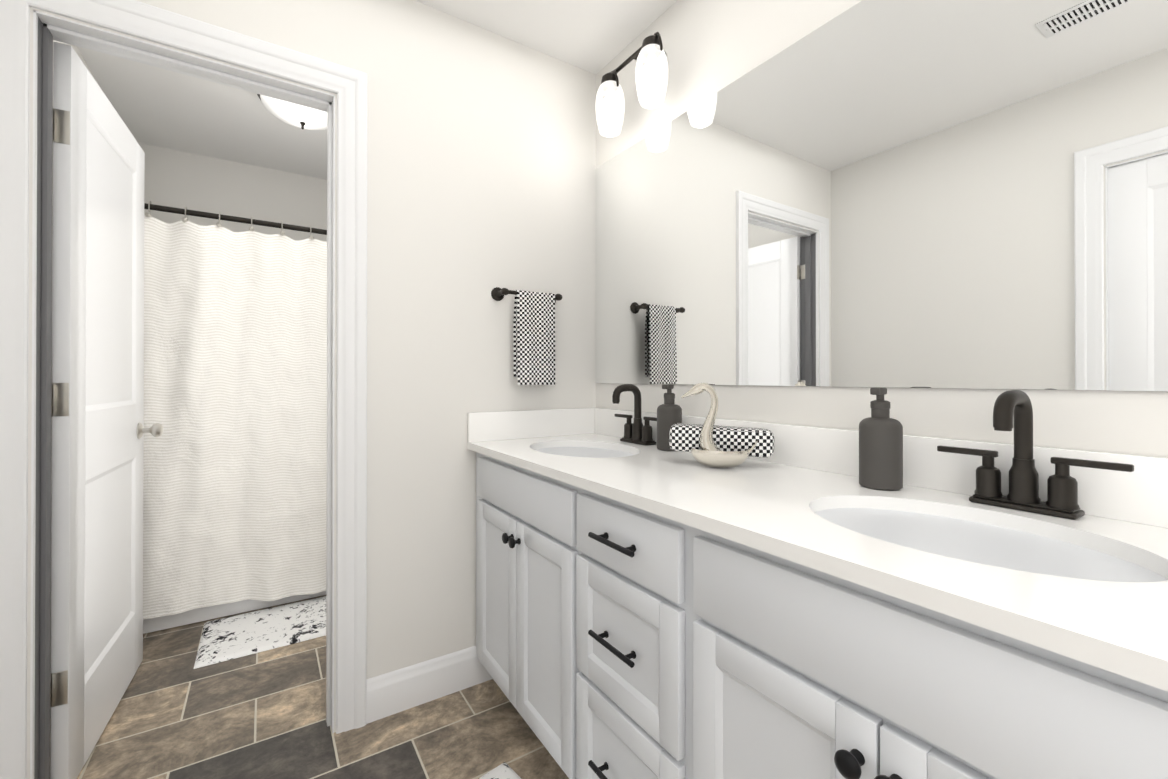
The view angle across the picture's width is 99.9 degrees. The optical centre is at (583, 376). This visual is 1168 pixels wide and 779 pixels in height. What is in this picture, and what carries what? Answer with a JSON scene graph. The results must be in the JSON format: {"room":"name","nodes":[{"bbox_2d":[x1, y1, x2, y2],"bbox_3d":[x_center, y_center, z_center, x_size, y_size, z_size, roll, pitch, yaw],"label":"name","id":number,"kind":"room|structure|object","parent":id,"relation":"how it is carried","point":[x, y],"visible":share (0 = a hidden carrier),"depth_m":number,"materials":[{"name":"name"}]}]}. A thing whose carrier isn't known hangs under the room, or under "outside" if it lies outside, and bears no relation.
{"room":"bathroom","nodes":[
{"label":"bathroom","id":0,"kind":"room"},
{"bbox_2d":[50,40,101,661],"bbox_3d":[-1.214,-0.091,0.634,0.100,2.440,5.100,0,0,-33],"label":"wall","id":1,"kind":"structure","parent":0,"point":[77,51],"depth_m":1.72,"materials":[{"name":"white paint"}]},
{"bbox_2d":[143,201,326,619],"bbox_3d":[-1.418,0.155,2.428,1.516,1.843,0.092,0,0,-33],"label":"shower curtain","id":2,"kind":"object","parent":1,"relation":"attached to","point":[235,406],"visible":0.58,"depth_m":2.29,"materials":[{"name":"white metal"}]},
{"bbox_2d":[138,143,326,241],"bbox_3d":[-1.860,-0.081,3.197,1.620,2.440,0.100,0,0,-33],"label":"wall","id":3,"kind":"structure","parent":0,"point":[182,180],"depth_m":2.97,"materials":[{"name":"white paint"}]},
{"bbox_2d":[50,595,568,778],"bbox_3d":[-0.410,1.161,1.154,2.020,0.060,5.100,0,0,-33],"label":"floor","id":4,"kind":"structure","parent":0,"point":[259,715],"depth_m":1.57,"materials":[{"name":"tile"}]},
{"bbox_2d":[143,591,325,633],"bbox_3d":[-1.661,0.887,2.796,1.514,0.500,0.777,0,0,-33],"label":"bathtub","id":5,"kind":"object","parent":4,"relation":"on","point":[187,617],"visible":0.02,"depth_m":2.28,"materials":[{"name":"white ceramic"}]},
{"bbox_2d":[194,596,325,668],"bbox_3d":[-1.356,1.127,2.250,0.645,0.013,0.420,0,0,-33],"label":"area rug","id":6,"kind":"object","parent":4,"relation":"on","point":[233,637],"visible":0.67,"depth_m":2.17,"materials":[{"name":"white fabric"}]},
{"bbox_2d":[479,762,520,778],"bbox_3d":[-0.150,1.123,1.021,0.450,0.013,0.720,0,0,-43],"label":"area rug","id":7,"kind":"object","parent":4,"relation":"on","point":[504,770],"visible":1,"depth_m":1.38,"materials":[{"name":"white fabric"}]},
{"bbox_2d":[467,444,1167,778],"bbox_3d":[0.295,0.696,1.196,0.588,0.868,1.797,0,0,-33],"label":"bathroom vanity","id":8,"kind":"object","parent":4,"relation":"on","point":[801,602],"depth_m":0.78,"materials":[{"name":"white paint"}]},
{"bbox_2d":[467,432,1167,675],"bbox_3d":[0.302,0.250,1.202,0.572,0.025,1.797,0,0,-33],"label":"countertop","id":9,"kind":"structure","parent":8,"relation":"on","point":[757,499],"depth_m":0.76,"materials":[{"name":"white stone"}]},
{"bbox_2d":[527,440,638,459],"bbox_3d":[-0.003,0.326,1.649,0.356,0.148,0.481,0,0,-33],"label":"sink","id":10,"kind":"object","parent":9,"relation":"in","point":[581,449],"depth_m":1.76,"materials":[{"name":"white ceramic"}]},
{"bbox_2d":[612,384,656,444],"bbox_3d":[0.159,0.133,1.749,0.137,0.213,0.266,0,0,-33],"label":"faucet","id":11,"kind":"object","parent":9,"relation":"on","point":[636,432],"visible":0.98,"depth_m":1.75,"materials":[{"name":"brown metal"}]},
{"bbox_2d":[657,384,681,450],"bbox_3d":[0.279,0.132,1.605,0.081,0.213,0.081,0,0,-33],"label":"soap dispenser","id":12,"kind":"object","parent":9,"relation":"on","point":[669,412],"visible":0.9,"depth_m":1.58,"materials":[{"name":"grey plastic"}]},
{"bbox_2d":[669,383,773,467],"bbox_3d":[0.364,0.127,1.309,0.271,0.221,0.136,0,0,16],"label":"holder","id":13,"kind":"object","parent":9,"relation":"on","point":[708,442],"visible":1,"depth_m":1.28,"materials":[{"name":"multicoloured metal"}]},
{"bbox_2d":[669,423,773,457],"bbox_3d":[0.370,0.172,1.333,0.227,0.080,0.246,0,0,-33],"label":"towel","id":14,"kind":"object","parent":13,"relation":"on","point":[707,440],"depth_m":1.28,"materials":[{"name":"multicoloured fabric"}]},
{"bbox_2d":[859,387,902,490],"bbox_3d":[0.636,0.130,1.052,0.081,0.213,0.081,0,0,-33],"label":"soap dispenser","id":15,"kind":"object","parent":9,"relation":"on","point":[880,449],"visible":1,"depth_m":1.02,"materials":[{"name":"grey plastic"}]},
{"bbox_2d":[795,492,1167,599],"bbox_3d":[0.583,0.323,0.769,0.356,0.148,0.481,0,0,-33],"label":"sink","id":16,"kind":"object","parent":9,"relation":"in","point":[1119,567],"depth_m":0.77,"materials":[{"name":"white ceramic"}]},
{"bbox_2d":[937,390,1133,519],"bbox_3d":[0.751,0.130,0.856,0.137,0.213,0.266,0,0,-33],"label":"faucet","id":17,"kind":"object","parent":9,"relation":"on","point":[1062,490],"visible":1,"depth_m":0.86,"materials":[{"name":"brown metal"}]},
{"bbox_2d":[27,0,595,778],"bbox_3d":[-0.742,-0.087,1.667,1.820,2.440,0.115,0,0,-33],"label":"wall","id":18,"kind":"structure","parent":0,"point":[481,154],"depth_m":1.75,"materials":[{"name":"white paint"}]},
{"bbox_2d":[50,394,51,707],"bbox_3d":[-1.395,0.081,1.277,0.002,1.589,0.051,0,0,-33],"label":"trim","id":19,"kind":"structure","parent":18,"relation":"attached to","point":[50,674],"depth_m":1.29,"materials":[{"name":"white"}]},
{"bbox_2d":[50,42,163,778],"bbox_3d":[-1.578,0.115,1.620,0.179,2.012,0.737,0,0,-30],"label":"door leaf","id":20,"kind":"structure","parent":18,"relation":"in","point":[99,430],"depth_m":1.48,"materials":[{"name":"white paint"}]},
{"bbox_2d":[0,0,366,778],"bbox_3d":[-1.105,0.070,1.430,0.850,2.123,0.157,0,0,-33],"label":"door frame","id":21,"kind":"structure","parent":18,"relation":"attached to","point":[148,22],"depth_m":1.27,"materials":[{"name":"white paint"}]},
{"bbox_2d":[366,646,492,723],"bbox_3d":[-0.526,1.064,1.727,0.448,0.137,0.014,0,0,-33],"label":"baseboard","id":22,"kind":"structure","parent":18,"relation":"attached to","point":[398,690],"depth_m":1.70,"materials":[{"name":"white paint"}]},
{"bbox_2d":[491,287,561,384],"bbox_3d":[-0.210,-0.154,1.893,0.281,0.371,0.088,0,0,-33],"label":"towel rail","id":23,"kind":"object","parent":18,"relation":"attached to","point":[534,336],"visible":0.98,"depth_m":1.86,"materials":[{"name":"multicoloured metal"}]},
{"bbox_2d":[513,290,554,384],"bbox_3d":[-0.188,-0.147,1.883,0.162,0.357,0.047,0,0,-33],"label":"towel","id":24,"kind":"object","parent":23,"relation":"hanging from","point":[534,312],"depth_m":1.86,"materials":[{"name":"multicoloured fabric"}]},
{"bbox_2d":[467,408,594,439],"bbox_3d":[-0.191,0.187,1.941,0.553,0.107,0.020,0,0,-33],"label":"backsplash","id":25,"kind":"structure","parent":18,"relation":"attached to","point":[515,425],"depth_m":1.91,"materials":[{"name":"white stone"}]},
{"bbox_2d":[595,408,1167,527],"bbox_3d":[0.534,0.185,1.353,0.019,0.107,1.797,0,0,-33],"label":"backsplash","id":26,"kind":"structure","parent":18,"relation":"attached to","point":[1141,494],"depth_m":0.99,"materials":[{"name":"white stone"}]},
{"bbox_2d":[77,0,676,179],"bbox_3d":[-0.410,-1.339,1.163,2.020,0.060,5.100,0,0,-33],"label":"ceiling","id":27,"kind":"structure","parent":0,"point":[159,107],"depth_m":2.21,"materials":[{"name":"white paint"}]},
{"bbox_2d":[257,94,326,129],"bbox_3d":[-1.315,-1.229,2.292,0.360,0.150,0.360,0,0,-33],"label":"ceiling light","id":28,"kind":"object","parent":27,"relation":"in","point":[300,116],"visible":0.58,"depth_m":2.24,"materials":[{"name":"white glass"}]},
{"bbox_2d":[595,32,667,136],"bbox_3d":[0.189,-1.048,1.746,0.178,0.279,0.345,0,0,-33],"label":"sconce","id":29,"kind":"object","parent":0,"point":[649,55],"visible":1,"depth_m":1.67,"materials":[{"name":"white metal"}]},
{"bbox_2d":[711,385,1167,457],"bbox_3d":[0.708,0.078,1.201,0.100,0.105,0.946,0,0,-33],"label":"wall","id":30,"kind":"structure","parent":0,"point":[1110,421],"depth_m":0.99,"materials":[{"name":"white paint"}]},
{"bbox_2d":[595,0,1167,390],"bbox_3d":[0.584,-0.641,1.389,0.106,1.334,1.795,0,0,-33],"label":"mirror","id":31,"kind":"object","parent":30,"relation":"attached to","point":[973,194],"depth_m":1.11,"materials":[{"name":"clear glass"}]}
]}

